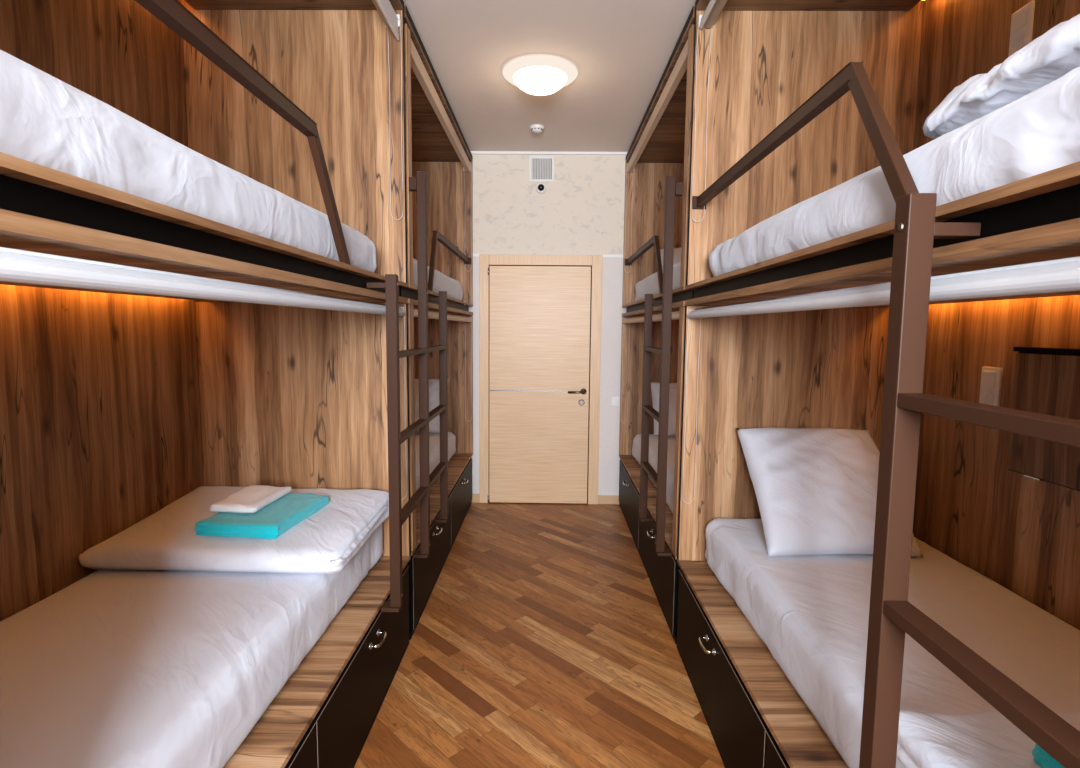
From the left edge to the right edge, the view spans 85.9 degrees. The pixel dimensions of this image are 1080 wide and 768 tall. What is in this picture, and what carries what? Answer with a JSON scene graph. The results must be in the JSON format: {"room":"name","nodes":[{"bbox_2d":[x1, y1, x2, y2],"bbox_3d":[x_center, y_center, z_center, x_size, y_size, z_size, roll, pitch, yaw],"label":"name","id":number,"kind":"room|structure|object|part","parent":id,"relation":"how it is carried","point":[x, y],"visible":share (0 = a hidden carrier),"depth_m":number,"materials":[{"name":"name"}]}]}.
{"room":"dormitory","nodes":[
{"label":"dormitory","id":0,"kind":"room"},
{"bbox_2d":[183,48,208,485],"bbox_3d":[-1.659,-0.139,1.619,0.100,2.940,6.800,1,5,1],"label":"wall","id":1,"kind":"structure","parent":0,"point":[183,48],"depth_m":2.70,"materials":[{"name":"paint"}]},
{"bbox_2d":[354,502,724,767],"bbox_3d":[-0.003,1.372,1.738,3.440,0.060,6.800,1,5,1],"label":"floor","id":2,"kind":"structure","parent":0,"point":[542,638],"depth_m":2.61,"materials":[{"name":"brown wood"}]},
{"bbox_2d":[0,0,410,767],"bbox_3d":[-1.086,-0.120,1.534,1.010,2.930,2.220,1,5,1],"label":"bunk bed","id":3,"kind":"object","parent":2,"relation":"on","point":[101,430],"visible":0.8,"depth_m":2.24,"materials":[{"name":"brown wood"}]},
{"bbox_3d":[-1.580,-0.129,1.574,0.020,2.930,2.110,1,5,1],"label":"panel","id":4,"kind":"part","parent":3,"relation":"part of","materials":[{"name":"brown wood"}]},
{"bbox_2d":[0,50,376,271],"bbox_3d":[-1.109,-0.436,1.457,0.872,0.177,1.897,1,5,1],"label":"mattress","id":5,"kind":"object","parent":3,"relation":"on","point":[47,121],"visible":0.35,"depth_m":0.99,"materials":[{"name":"white fabric"}]},
{"bbox_2d":[0,524,382,767],"bbox_3d":[-1.147,0.782,1.662,0.854,0.236,2.054,1,5,1],"label":"mattress","id":6,"kind":"object","parent":3,"relation":"on","point":[111,668],"visible":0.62,"depth_m":1.49,"materials":[{"name":"white fabric"}]},
{"bbox_2d":[79,486,388,573],"bbox_3d":[-1.111,0.551,2.287,0.922,0.122,0.729,1,5,1],"label":"duvet","id":7,"kind":"object","parent":6,"relation":"on","point":[324,542],"visible":0.8,"depth_m":2.02,"materials":[{"name":"white fabric"}]},
{"bbox_2d":[194,493,328,538],"bbox_3d":[-1.052,0.498,2.237,0.315,0.055,0.422,1,5,6],"label":"towel","id":8,"kind":"object","parent":7,"relation":"on","point":[276,518],"visible":0.77,"depth_m":2.11,"materials":[{"name":"teal fabric"}]},
{"bbox_2d":[209,485,291,512],"bbox_3d":[-1.131,0.448,2.285,0.188,0.036,0.303,1,5,1],"label":"towel","id":9,"kind":"object","parent":8,"relation":"on","point":[253,498],"visible":1,"depth_m":2.23,"materials":[{"name":"white fabric"}]},
{"bbox_2d":[0,247,385,305],"bbox_3d":[-0.655,-0.233,1.547,0.030,0.030,2.092,1,5,1],"label":"roller blind","id":10,"kind":"object","parent":3,"relation":"hanging from","point":[90,265],"depth_m":1.10,"materials":[{"name":"white fabric"}]},
{"bbox_3d":[-0.628,-0.222,1.548,0.027,0.036,2.092,1,5,1],"label":"rail","id":11,"kind":"part","parent":3,"relation":"part of","materials":[{"name":"brown wood"}]},
{"bbox_2d":[135,0,350,264],"bbox_3d":[-0.656,-0.509,1.201,0.060,0.392,1.467,1,5,1],"label":"guard rail","id":12,"kind":"object","parent":3,"relation":"attached to","point":[172,13],"visible":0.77,"depth_m":1.30,"materials":[{"name":"brown paint"}]},
{"bbox_3d":[-1.075,-0.424,2.609,0.952,2.458,0.022,1,5,1],"label":"panel","id":13,"kind":"part","parent":3,"relation":"part of","materials":[{"name":"brown wood"}]},
{"bbox_3d":[-0.652,1.180,1.107,0.026,0.361,1.082,1,5,1],"label":"drawer","id":14,"kind":"part","parent":3,"relation":"part of","materials":[{"name":"black wood"}]},
{"bbox_3d":[-0.639,1.180,1.107,0.001,0.361,1.082,1,5,1],"label":"edge trim","id":15,"kind":"part","parent":3,"relation":"part of","materials":[{"name":"black wood"}]},
{"bbox_3d":[-0.636,1.078,2.188,0.026,0.361,1.078,1,5,1],"label":"drawer","id":16,"kind":"part","parent":3,"relation":"part of","materials":[{"name":"black wood"}]},
{"bbox_3d":[-0.623,1.078,2.188,0.001,0.361,1.078,1,5,1],"label":"edge trim","id":17,"kind":"part","parent":3,"relation":"part of","materials":[{"name":"black wood"}]},
{"bbox_3d":[-0.603,0.958,2.176,0.039,0.024,0.120,1,5,1],"label":"handle","id":18,"kind":"part","parent":3,"relation":"part of","materials":[{"name":"metal"}]},
{"bbox_2d":[372,0,397,26],"bbox_3d":[-0.652,-1.453,1.431,0.062,0.062,2.092,1,5,1],"label":"roller blind","id":19,"kind":"object","parent":3,"relation":"hanging from","point":[391,6],"depth_m":2.41,"materials":[{"name":"white fabric"}]},
{"bbox_3d":[-0.622,-1.413,1.435,0.011,0.090,2.092,1,5,1],"label":"rail","id":20,"kind":"part","parent":3,"relation":"part of","materials":[{"name":"wood"}]},
{"bbox_3d":[-0.623,-1.135,2.506,0.058,0.837,0.002,1,5,1],"label":"bead chain","id":21,"kind":"part","parent":3,"relation":"part of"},
{"bbox_3d":[-0.635,0.099,2.623,0.058,0.867,0.002,1,5,1],"label":"bead chain","id":22,"kind":"part","parent":3,"relation":"part of","materials":[{"name":"brown wood"}]},
{"bbox_2d":[209,6,472,639],"bbox_3d":[-1.052,-0.334,3.781,1.010,2.930,2.234,1,5,1],"label":"bunk bed","id":23,"kind":"object","parent":2,"relation":"on","point":[436,144],"visible":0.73,"depth_m":4.32,"materials":[{"name":"brown wood"}]},
{"bbox_2d":[366,170,447,611],"bbox_3d":[-0.579,-0.066,2.704,0.113,1.800,1.102,1,5,1],"label":"ladder","id":24,"kind":"object","parent":23,"relation":"attached to","point":[398,515],"visible":1,"depth_m":2.63,"materials":[{"name":"brown paint"}]},
{"bbox_3d":[-0.555,0.230,2.209,0.040,1.275,0.037,1,5,1],"label":"rail","id":25,"kind":"part","parent":24,"relation":"part of","materials":[{"name":"brown paint"}]},
{"bbox_3d":[-0.544,-0.074,2.712,0.040,1.785,0.037,1,5,1],"label":"rail","id":26,"kind":"part","parent":24,"relation":"part of","materials":[{"name":"brown paint"}]},
{"bbox_3d":[-0.539,0.129,3.244,0.040,1.280,0.037,1,5,1],"label":"rail","id":27,"kind":"part","parent":24,"relation":"part of","materials":[{"name":"brown paint"}]},
{"bbox_3d":[-0.611,-0.396,2.698,0.030,2.393,0.073,1,5,1],"label":"post","id":28,"kind":"part","parent":23,"relation":"part of","materials":[{"name":"brown wood"}]},
{"bbox_3d":[-0.618,0.967,3.350,0.026,0.361,1.089,1,5,1],"label":"drawer","id":29,"kind":"part","parent":23,"relation":"part of","materials":[{"name":"black wood"}]},
{"bbox_3d":[-0.605,0.968,3.350,0.001,0.361,1.090,1,5,1],"label":"edge trim","id":30,"kind":"part","parent":23,"relation":"part of","materials":[{"name":"black wood"}]},
{"bbox_2d":[415,432,455,490],"bbox_3d":[-1.127,0.582,3.890,0.837,0.215,2.007,1,5,1],"label":"mattress","id":31,"kind":"object","parent":23,"relation":"on","point":[434,438],"visible":0.09,"depth_m":4.19,"materials":[{"name":"white fabric"}]},
{"bbox_2d":[414,379,448,432],"bbox_3d":[-1.059,0.169,4.707,0.600,0.413,0.284,1,5,1],"label":"pillow","id":32,"kind":"object","parent":31,"relation":"on","point":[434,424],"visible":0.16,"depth_m":4.66,"materials":[{"name":"white fabric"}]},
{"bbox_3d":[-0.585,0.848,3.339,0.039,0.024,0.120,1,5,1],"label":"handle","id":33,"kind":"part","parent":23,"relation":"part of","materials":[{"name":"metal"}]},
{"bbox_2d":[413,258,462,300],"bbox_3d":[-1.078,-0.663,3.771,0.891,0.199,2.008,1,5,1],"label":"mattress","id":34,"kind":"object","parent":23,"relation":"on","point":[441,282],"visible":0.12,"depth_m":3.94,"materials":[{"name":"white fabric"}]},
{"bbox_3d":[-0.588,-1.640,3.680,0.011,0.026,2.106,1,5,1],"label":"rail","id":35,"kind":"part","parent":23,"relation":"part of","materials":[{"name":"brown wood"}]},
{"bbox_2d":[411,39,470,171],"bbox_3d":[-0.600,-1.663,3.678,0.038,0.066,2.106,1,5,1],"label":"roller blind","id":36,"kind":"object","parent":23,"relation":"hanging from","point":[419,65],"depth_m":3.35,"materials":[{"name":"brown wood"}]},
{"bbox_3d":[-1.041,-0.638,4.863,0.952,2.458,0.022,1,5,1],"label":"panel","id":37,"kind":"part","parent":23,"relation":"part of","materials":[{"name":"brown wood"}]},
{"bbox_3d":[-0.594,-0.435,3.794,0.027,0.036,2.106,1,5,1],"label":"rail","id":38,"kind":"part","parent":23,"relation":"part of","materials":[{"name":"brown wood"}]},
{"bbox_2d":[428,230,470,290],"bbox_3d":[-0.613,-0.780,4.044,0.060,0.389,1.567,1,5,1],"label":"guard rail","id":39,"kind":"object","parent":23,"relation":"attached to","point":[437,236],"visible":0.87,"depth_m":3.42,"materials":[{"name":"brown paint"}]},
{"bbox_3d":[-0.602,0.864,4.439,0.026,0.361,1.085,1,5,1],"label":"drawer","id":40,"kind":"part","parent":23,"relation":"part of","materials":[{"name":"black wood"}]},
{"bbox_3d":[-0.601,-0.114,4.877,0.058,0.867,0.002,1,5,1],"label":"bead chain","id":41,"kind":"part","parent":23,"relation":"part of","materials":[{"name":"brown wood"}]},
{"bbox_3d":[-0.589,-1.349,4.759,0.058,0.837,0.002,1,5,1],"label":"bead chain","id":42,"kind":"part","parent":23,"relation":"part of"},
{"bbox_2d":[619,6,888,643],"bbox_3d":[1.138,-0.310,3.750,1.010,2.930,2.234,1,5,1],"label":"bunk bed","id":43,"kind":"object","parent":2,"relation":"on","point":[659,149],"visible":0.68,"depth_m":4.28,"materials":[{"name":"brown wood"}]},
{"bbox_3d":[0.713,-0.101,4.858,0.058,0.867,0.002,1,5,1],"label":"bead chain","id":44,"kind":"part","parent":43,"relation":"part of","materials":[{"name":"brown wood"}]},
{"bbox_3d":[0.725,-1.335,4.741,0.058,0.837,0.002,1,5,1],"label":"bead chain","id":45,"kind":"part","parent":43,"relation":"part of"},
{"bbox_3d":[0.682,0.878,4.420,0.026,0.361,1.085,1,5,1],"label":"drawer","id":46,"kind":"part","parent":43,"relation":"part of","materials":[{"name":"black wood"}]},
{"bbox_2d":[625,236,662,293],"bbox_3d":[0.717,-0.768,4.055,0.060,0.391,1.506,1,5,1],"label":"guard rail","id":47,"kind":"object","parent":43,"relation":"attached to","point":[654,241],"visible":0.88,"depth_m":3.53,"materials":[{"name":"brown paint"}]},
{"bbox_3d":[0.683,-0.421,3.776,0.027,0.036,2.106,1,5,1],"label":"rail","id":48,"kind":"part","parent":43,"relation":"part of","materials":[{"name":"brown wood"}]},
{"bbox_3d":[0.634,0.861,3.321,0.039,0.024,0.120,1,5,1],"label":"handle","id":49,"kind":"part","parent":43,"relation":"part of","materials":[{"name":"metal"}]},
{"bbox_3d":[1.164,-0.615,4.832,0.952,2.458,0.022,1,5,1],"label":"panel","id":50,"kind":"part","parent":43,"relation":"part of","materials":[{"name":"brown wood"}]},
{"bbox_2d":[632,434,674,512],"bbox_3d":[1.179,0.607,3.857,0.871,0.210,2.009,1,5,1],"label":"mattress","id":51,"kind":"object","parent":43,"relation":"on","point":[653,440],"visible":0.12,"depth_m":4.06,"materials":[{"name":"white fabric"}]},
{"bbox_2d":[651,382,676,435],"bbox_3d":[1.201,0.198,4.672,0.600,0.407,0.280,1,5,1],"label":"pillow","id":52,"kind":"object","parent":51,"relation":"on","point":[655,387],"visible":0.14,"depth_m":4.64,"materials":[{"name":"white fabric"}]},
{"bbox_2d":[627,39,687,172],"bbox_3d":[0.712,-1.649,3.659,0.038,0.066,2.106,1,5,1],"label":"roller blind","id":53,"kind":"object","parent":43,"relation":"hanging from","point":[678,66],"depth_m":3.33,"materials":[{"name":"brown wood"}]},
{"bbox_3d":[0.699,-1.626,3.662,0.011,0.026,2.106,1,5,1],"label":"rail","id":54,"kind":"part","parent":43,"relation":"part of","materials":[{"name":"brown wood"}]},
{"bbox_2d":[635,261,680,301],"bbox_3d":[1.171,-0.640,3.714,0.871,0.199,1.958,1,5,1],"label":"mattress","id":55,"kind":"object","parent":43,"relation":"on","point":[649,285],"visible":0.16,"depth_m":3.86,"materials":[{"name":"white fabric"}]},
{"bbox_2d":[654,248,680,269],"bbox_3d":[1.230,-0.949,4.514,0.620,0.259,0.402,1,5,1],"label":"pillow","id":56,"kind":"object","parent":55,"relation":"on","point":[677,251],"visible":0.06,"depth_m":4.49,"materials":[{"name":"white fabric"}]},
{"bbox_3d":[0.665,0.981,3.332,0.026,0.361,1.089,1,5,1],"label":"drawer","id":57,"kind":"part","parent":43,"relation":"part of","materials":[{"name":"black wood"}]},
{"bbox_2d":[639,176,682,555],"bbox_3d":[0.634,-0.085,3.020,0.113,1.800,0.572,1,5,1],"label":"ladder","id":58,"kind":"object","parent":43,"relation":"attached to","point":[673,189],"visible":1,"depth_m":2.79,"materials":[{"name":"brown paint"}]},
{"bbox_3d":[0.602,0.134,3.297,0.040,1.280,0.037,1,5,1],"label":"rail","id":59,"kind":"part","parent":58,"relation":"part of","materials":[{"name":"brown paint"}]},
{"bbox_3d":[0.596,-0.069,2.766,0.040,1.785,0.037,1,5,1],"label":"rail","id":60,"kind":"part","parent":58,"relation":"part of","materials":[{"name":"brown paint"}]},
{"bbox_3d":[0.668,-0.383,2.680,0.030,2.393,0.073,1,5,1],"label":"post","id":61,"kind":"part","parent":43,"relation":"part of","materials":[{"name":"brown wood"}]},
{"bbox_2d":[677,0,1079,767],"bbox_3d":[1.104,-0.098,1.503,1.010,2.930,2.220,1,5,1],"label":"bunk bed","id":62,"kind":"object","parent":2,"relation":"on","point":[796,339],"visible":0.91,"depth_m":2.36,"materials":[{"name":"brown wood"}]},
{"bbox_3d":[0.679,0.113,2.604,0.058,0.867,0.002,1,5,1],"label":"bead chain","id":63,"kind":"part","parent":62,"relation":"part of","materials":[{"name":"brown wood"}]},
{"bbox_3d":[0.691,-1.121,2.487,0.058,0.837,0.002,1,5,1],"label":"bead chain","id":64,"kind":"part","parent":62,"relation":"part of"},
{"bbox_3d":[0.617,0.971,2.159,0.039,0.024,0.120,1,5,1],"label":"handle","id":65,"kind":"part","parent":62,"relation":"part of","materials":[{"name":"metal"}]},
{"bbox_3d":[0.665,-1.417,1.415,0.011,0.026,2.092,1,5,1],"label":"rail","id":66,"kind":"part","parent":62,"relation":"part of","materials":[{"name":"brown wood"}]},
{"bbox_2d":[701,0,726,27],"bbox_3d":[0.696,-1.439,1.412,0.062,0.062,2.092,1,5,1],"label":"roller blind","id":67,"kind":"object","parent":62,"relation":"hanging from","point":[711,10],"depth_m":2.37,"materials":[{"name":"white fabric"}]},
{"bbox_3d":[0.634,1.091,2.170,0.001,0.361,1.078,1,5,1],"label":"edge trim","id":68,"kind":"part","parent":62,"relation":"part of","materials":[{"name":"black wood"}]},
{"bbox_3d":[0.647,1.091,2.170,0.026,0.361,1.078,1,5,1],"label":"drawer","id":69,"kind":"part","parent":62,"relation":"part of","materials":[{"name":"black wood"}]},
{"bbox_3d":[0.618,1.194,1.089,0.001,0.361,1.082,1,5,1],"label":"edge trim","id":70,"kind":"part","parent":62,"relation":"part of","materials":[{"name":"black wood"}]},
{"bbox_3d":[0.631,1.194,1.089,0.026,0.361,1.082,1,5,1],"label":"drawer","id":71,"kind":"part","parent":62,"relation":"part of","materials":[{"name":"black wood"}]},
{"bbox_3d":[1.130,-0.401,2.578,0.952,2.458,0.022,1,5,1],"label":"panel","id":72,"kind":"part","parent":62,"relation":"part of","materials":[{"name":"brown wood"}]},
{"bbox_2d":[692,62,918,208],"bbox_3d":[0.682,-0.551,1.776,0.060,0.392,1.557,1,5,1],"label":"guard rail","id":73,"kind":"object","parent":62,"relation":"attached to","point":[853,77],"visible":0.8,"depth_m":1.24,"materials":[{"name":"brown paint"}]},
{"bbox_3d":[0.696,-0.792,2.533,0.060,0.056,0.005,1,5,1],"label":"mounting plate","id":74,"kind":"part","parent":73,"relation":"part of","materials":[{"name":"brown paint"}]},
{"bbox_3d":[0.649,-0.208,1.530,0.027,0.036,2.092,1,5,1],"label":"rail","id":75,"kind":"part","parent":62,"relation":"part of","materials":[{"name":"brown wood"}]},
{"bbox_2d":[694,256,1079,309],"bbox_3d":[0.676,-0.219,1.528,0.030,0.030,2.092,1,5,1],"label":"roller blind","id":76,"kind":"object","parent":62,"relation":"hanging from","point":[978,274],"depth_m":1.20,"materials":[{"name":"white fabric"}]},
{"bbox_2d":[705,518,1079,767],"bbox_3d":[1.151,0.807,1.629,0.861,0.236,2.052,1,5,1],"label":"mattress","id":77,"kind":"object","parent":62,"relation":"on","point":[811,612],"visible":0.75,"depth_m":1.69,"materials":[{"name":"white fabric"}]},
{"bbox_2d":[736,428,922,556],"bbox_3d":[1.135,0.416,2.330,0.580,0.428,0.449,1,5,1],"label":"pillow","id":78,"kind":"object","parent":77,"relation":"on","point":[815,489],"visible":0.94,"depth_m":2.24,"materials":[{"name":"white fabric"}]},
{"bbox_2d":[897,709,1079,767],"bbox_3d":[1.128,0.713,0.884,0.888,0.102,0.588,1,5,1],"label":"pillow","id":79,"kind":"object","parent":77,"relation":"on","point":[988,739],"visible":0.65,"depth_m":1.08,"materials":[{"name":"white fabric"}]},
{"bbox_2d":[1032,743,1063,767],"bbox_3d":[1.022,0.649,0.817,0.340,0.048,0.404,0,5,-3],"label":"towel","id":80,"kind":"object","parent":79,"relation":"on","point":[1042,758],"visible":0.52,"depth_m":0.97,"materials":[{"name":"teal fabric"}]},
{"bbox_2d":[708,67,1079,276],"bbox_3d":[1.133,-0.413,1.466,0.918,0.171,1.977,1,5,1],"label":"mattress","id":81,"kind":"object","parent":62,"relation":"on","point":[1038,132],"visible":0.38,"depth_m":0.98,"materials":[{"name":"white fabric"}]},
{"bbox_2d":[923,14,1079,138],"bbox_3d":[1.149,-0.513,0.838,0.810,0.151,0.710,1,5,1],"label":"duvet","id":82,"kind":"object","parent":81,"relation":"on","point":[1056,52],"visible":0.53,"depth_m":0.94,"materials":[{"name":"white fabric"}]},
{"bbox_2d":[859,193,1079,767],"bbox_3d":[0.596,0.387,0.677,0.113,1.302,0.597,1,5,1],"label":"ladder","id":83,"kind":"object","parent":62,"relation":"attached to","point":[891,615],"visible":1,"depth_m":0.89,"materials":[{"name":"brown paint"}]},
{"bbox_3d":[0.566,0.354,0.943,0.040,1.287,0.037,1,5,1],"label":"rail","id":84,"kind":"part","parent":83,"relation":"part of","materials":[{"name":"brown paint"}]},
{"bbox_2d":[979,366,1002,406],"bbox_3d":[1.588,0.016,2.047,0.014,0.152,0.088,1,5,1],"label":"power socket","id":85,"kind":"object","parent":62,"relation":"attached to","point":[991,377],"visible":0.89,"depth_m":2.04,"materials":[{"name":"white plastic"}]},
{"bbox_2d":[982,391,993,404],"bbox_3d":[1.586,0.052,2.050,0.009,0.054,0.054,1,5,1],"label":"outlet","id":86,"kind":"object","parent":85,"relation":"attached to","point":[987,396],"depth_m":2.05,"materials":[{"name":"white plastic"}]},
{"bbox_2d":[983,370,995,386],"bbox_3d":[1.583,-0.019,2.044,0.004,0.054,0.056,1,5,1],"label":"rocker switch","id":87,"kind":"object","parent":85,"relation":"attached to","point":[989,376],"depth_m":2.04,"materials":[{"name":"white plastic"}]},
{"bbox_3d":[1.599,-0.095,1.529,0.020,2.930,2.110,1,5,1],"label":"panel","id":88,"kind":"part","parent":62,"relation":"part of","materials":[{"name":"brown wood"}]},
{"bbox_2d":[1008,0,1034,56],"bbox_3d":[1.599,-1.173,1.929,0.014,0.152,0.088,1,5,1],"label":"power socket","id":89,"kind":"object","parent":62,"relation":"attached to","point":[1022,20],"visible":0.93,"depth_m":1.92,"materials":[{"name":"white plastic"}]},
{"bbox_2d":[1011,33,1024,51],"bbox_3d":[1.597,-1.137,1.932,0.009,0.054,0.054,1,5,1],"label":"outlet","id":90,"kind":"object","parent":89,"relation":"attached to","point":[1017,39],"depth_m":1.94,"materials":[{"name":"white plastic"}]},
{"bbox_2d":[1013,7,1027,32],"bbox_3d":[1.594,-1.208,1.926,0.004,0.054,0.056,1,5,1],"label":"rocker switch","id":91,"kind":"object","parent":89,"relation":"attached to","point":[1020,17],"depth_m":1.92,"materials":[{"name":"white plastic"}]},
{"bbox_2d":[1006,347,1079,490],"bbox_3d":[1.571,0.126,1.490,0.030,0.415,0.900,1,5,1],"label":"shelf","id":92,"kind":"object","parent":62,"relation":"attached to","point":[1046,380],"visible":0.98,"depth_m":1.79,"materials":[{"name":"brown wood"}]},
{"bbox_3d":[1.573,-0.073,1.471,0.030,0.015,0.900,1,5,1],"label":"hinge rail","id":93,"kind":"part","parent":92,"relation":"part of","materials":[{"name":"black metal"}]},
{"bbox_2d":[469,154,626,495],"bbox_3d":[0.061,-0.438,4.930,3.240,2.940,0.100,1,5,1],"label":"wall","id":94,"kind":"structure","parent":0,"point":[581,212],"depth_m":4.80,"materials":[{"name":"beige paint"}]},
{"bbox_2d":[472,494,478,502],"bbox_3d":[-0.569,0.987,5.017,0.089,0.075,0.015,1,5,1],"label":"baseboard","id":95,"kind":"structure","parent":94,"relation":"attached to","point":[475,497],"depth_m":5.01,"materials":[{"name":"brown wood"}]},
{"bbox_2d":[479,254,602,503],"bbox_3d":[-0.003,-0.021,4.922,1.022,2.110,0.176,1,5,1],"label":"door","id":96,"kind":"structure","parent":94,"relation":"in","point":[540,315],"depth_m":4.89,"materials":[{"name":"brown wood"}]},
{"bbox_3d":[0.314,0.065,4.867,0.158,0.052,0.060,1,5,1],"label":"handle","id":97,"kind":"part","parent":96,"relation":"part of","materials":[{"name":"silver metal"}]},
{"bbox_2d":[529,156,553,181],"bbox_3d":[0.014,-1.759,4.748,0.204,0.205,0.014,1,5,1],"label":"air vent","id":98,"kind":"object","parent":94,"relation":"in","point":[541,168],"visible":1,"depth_m":4.75,"materials":[{"name":"white plastic"}]},
{"bbox_2d":[536,182,546,193],"bbox_3d":[0.009,-1.608,4.748,0.092,0.092,0.043,1,5,1],"label":"security camera","id":99,"kind":"object","parent":94,"relation":"attached to","point":[541,188],"visible":1,"depth_m":4.75,"materials":[{"name":"white plastic"}]},
{"bbox_2d":[470,151,627,154],"bbox_3d":[0.073,-1.884,4.733,1.320,0.022,0.020,1,5,1],"label":"trim","id":100,"kind":"structure","parent":94,"relation":"attached to","point":[472,152],"depth_m":4.72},
{"bbox_2d":[598,495,618,503],"bbox_3d":[0.603,1.000,5.001,0.207,0.075,0.015,1,5,1],"label":"baseboard","id":101,"kind":"structure","parent":94,"relation":"attached to","point":[602,499],"depth_m":4.99,"materials":[{"name":"brown wood"}]},
{"bbox_2d":[603,254,622,257],"bbox_3d":[0.622,-1.061,4.809,0.207,0.025,0.008,1,5,1],"label":"trim","id":102,"kind":"structure","parent":94,"relation":"attached to","point":[604,255],"depth_m":4.80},
{"bbox_2d":[611,397,619,405],"bbox_3d":[0.642,0.148,4.920,0.070,0.080,0.014,1,5,1],"label":"light switch","id":103,"kind":"object","parent":94,"relation":"attached to","point":[615,401],"visible":1,"depth_m":4.91,"materials":[{"name":"white plastic"}]},
{"bbox_2d":[403,0,695,151],"bbox_3d":[0.024,-1.635,1.452,3.440,0.100,6.800,1,5,1],"label":"ceiling","id":104,"kind":"structure","parent":0,"point":[620,51],"depth_m":3.12,"materials":[{"name":"paint"}]},
{"bbox_2d":[530,124,543,132],"bbox_3d":[-0.022,-1.820,4.147,0.104,0.041,0.104,1,5,1],"label":"smoke detector","id":105,"kind":"object","parent":104,"relation":"attached to","point":[536,128],"visible":1,"depth_m":4.12,"materials":[{"name":"white plastic"}]},
{"bbox_2d":[502,56,577,95],"bbox_3d":[0.001,-1.701,3.264,0.424,0.111,0.424,1,5,1],"label":"ceiling lamp","id":106,"kind":"object","parent":104,"relation":"attached to","point":[534,75],"visible":1,"depth_m":3.17,"materials":[{"name":"white glass"}]},
{"bbox_2d":[914,2,923,142],"bbox_3d":[1.680,-0.104,1.572,0.100,2.940,6.800,1,5,1],"label":"wall","id":107,"kind":"structure","parent":0,"point":[923,2],"depth_m":2.53,"materials":[{"name":"paint"}]}
]}

